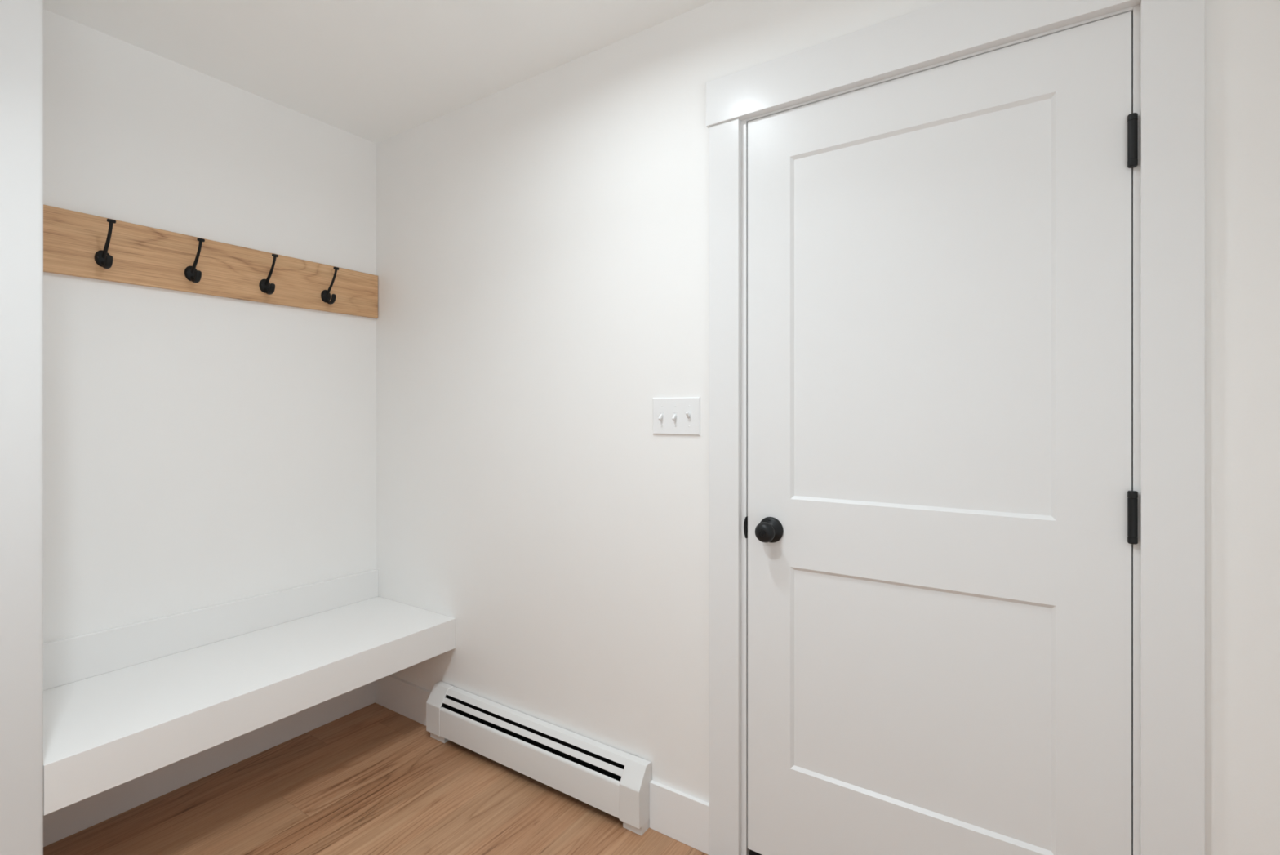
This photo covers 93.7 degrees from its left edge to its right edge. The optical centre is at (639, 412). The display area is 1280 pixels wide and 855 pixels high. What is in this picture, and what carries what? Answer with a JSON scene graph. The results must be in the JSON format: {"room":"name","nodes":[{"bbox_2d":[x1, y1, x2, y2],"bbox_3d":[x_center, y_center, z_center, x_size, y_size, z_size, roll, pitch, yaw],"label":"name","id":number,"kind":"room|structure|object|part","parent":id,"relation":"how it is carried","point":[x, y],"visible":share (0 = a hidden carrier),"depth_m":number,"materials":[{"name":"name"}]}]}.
{"room":"mudroom","nodes":[
{"label":"mudroom","id":0,"kind":"room"},
{"bbox_2d":[0,0,43,854],"bbox_3d":[-1.617,0.041,1.466,0.536,2.448,0.125,0,0,34],"label":"wall partition","id":1,"kind":"structure","parent":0,"point":[21,21],"depth_m":1.34,"materials":[{"name":"paint"}]},
{"bbox_2d":[43,8,376,643],"bbox_3d":[-1.930,0.041,1.586,0.120,2.448,2.600,0,0,34],"label":"wall","id":2,"kind":"structure","parent":0,"point":[200,451],"depth_m":2.07,"materials":[{"name":"paint"}]},
{"bbox_2d":[43,680,375,847],"bbox_3d":[-1.477,1.195,2.147,0.014,0.140,1.164,0,0,34],"label":"baseboard","id":3,"kind":"structure","parent":2,"relation":"attached to","point":[66,821],"depth_m":2.06,"materials":[{"name":"white wood"}]},
{"bbox_2d":[43,204,377,318],"bbox_3d":[-1.441,-0.509,2.121,0.102,0.194,1.161,0,0,34],"label":"coat rack","id":4,"kind":"object","parent":2,"relation":"attached to","point":[76,243],"visible":1,"depth_m":2.04,"materials":[{"name":"brown wood"}]},
{"bbox_2d":[43,568,378,690],"bbox_3d":[-1.474,0.740,2.145,0.019,0.134,1.164,0,0,34],"label":"backsplash","id":5,"kind":"structure","parent":2,"relation":"attached to","point":[67,660],"depth_m":2.04,"materials":[{"name":"paint"}]},
{"bbox_2d":[43,568,455,815],"bbox_3d":[-1.262,0.798,2.004,0.528,0.250,1.164,0,0,34],"label":"bench","id":6,"kind":"object","parent":2,"relation":"attached to","point":[123,704],"visible":0.97,"depth_m":1.86,"materials":[{"name":"paint"}]},
{"bbox_2d":[43,702,707,854],"bbox_3d":[-0.482,1.315,0.694,3.520,0.100,2.720,0,0,34],"label":"floor","id":7,"kind":"structure","parent":0,"point":[371,779],"depth_m":1.89,"materials":[{"name":"brown wood"}]},
{"bbox_2d":[426,680,651,835],"bbox_3d":[-0.399,1.166,2.084,0.996,0.197,0.068,0,0,34],"label":"baseboard heater","id":8,"kind":"object","parent":7,"relation":"on","point":[614,781],"visible":1,"depth_m":2.01,"materials":[{"name":"metal"}]},
{"bbox_3d":[-0.410,1.179,2.060,0.864,0.107,0.012,0,0,34],"label":"panel","id":9,"kind":"part","parent":8,"relation":"part of","materials":[{"name":"metal"}]},
{"bbox_3d":[-0.387,1.161,2.094,0.884,0.184,0.038,0,0,34],"label":"panel","id":10,"kind":"part","parent":8,"relation":"part of","materials":[{"name":"metal"}]},
{"bbox_2d":[43,0,714,143],"bbox_3d":[-0.482,-1.233,0.694,3.520,0.100,2.720,0,0,34],"label":"ceiling","id":11,"kind":"structure","parent":0,"point":[375,71],"depth_m":1.91,"materials":[{"name":"paint"}]},
{"bbox_2d":[649,779,709,854],"bbox_3d":[0.118,1.195,1.776,0.206,0.140,0.014,0,0,34],"label":"baseboard","id":12,"kind":"structure","parent":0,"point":[679,815],"depth_m":1.77,"materials":[{"name":"white wood"}]},
{"bbox_2d":[376,0,1279,854],"bbox_3d":[0.238,0.041,1.776,3.520,2.448,0.120,0,0,34],"label":"wall","id":13,"kind":"structure","parent":0,"point":[543,239],"depth_m":1.91,"materials":[{"name":"paint"}]},
{"bbox_2d":[375,674,431,725],"bbox_3d":[-0.974,1.195,2.503,0.427,0.140,0.014,0,0,34],"label":"baseboard","id":14,"kind":"structure","parent":13,"relation":"attached to","point":[409,700],"depth_m":2.51,"materials":[{"name":"white wood"}]},
{"bbox_2d":[653,396,700,435],"bbox_3d":[0.102,0.010,1.781,0.162,0.112,0.022,0,0,34],"label":"light switch","id":15,"kind":"object","parent":13,"relation":"attached to","point":[671,415],"visible":1,"depth_m":1.78,"materials":[{"name":"white plastic"}]},
{"bbox_2d":[747,11,1137,854],"bbox_3d":[0.641,0.211,1.423,0.836,2.035,0.110,0,0,34],"label":"door","id":16,"kind":"structure","parent":13,"relation":"in","point":[943,505],"depth_m":1.40,"materials":[{"name":"white wood"}]},
{"bbox_3d":[0.338,0.317,1.600,0.070,0.070,0.062,0,0,34],"label":"knob","id":17,"kind":"part","parent":16,"relation":"part of","materials":[{"name":"black metal"}]},
{"bbox_2d":[706,0,1204,854],"bbox_3d":[0.668,0.162,1.474,1.058,2.205,0.146,0,0,34],"label":"door frame","id":18,"kind":"structure","parent":13,"relation":"attached to","point":[1172,32],"depth_m":1.20,"materials":[{"name":"white wood"}]},
{"bbox_3d":[0.300,0.318,1.679,0.008,0.060,0.032,0,0,34],"label":"strike plate","id":19,"kind":"part","parent":18,"relation":"part of","materials":[{"name":"black metal"}]}
]}

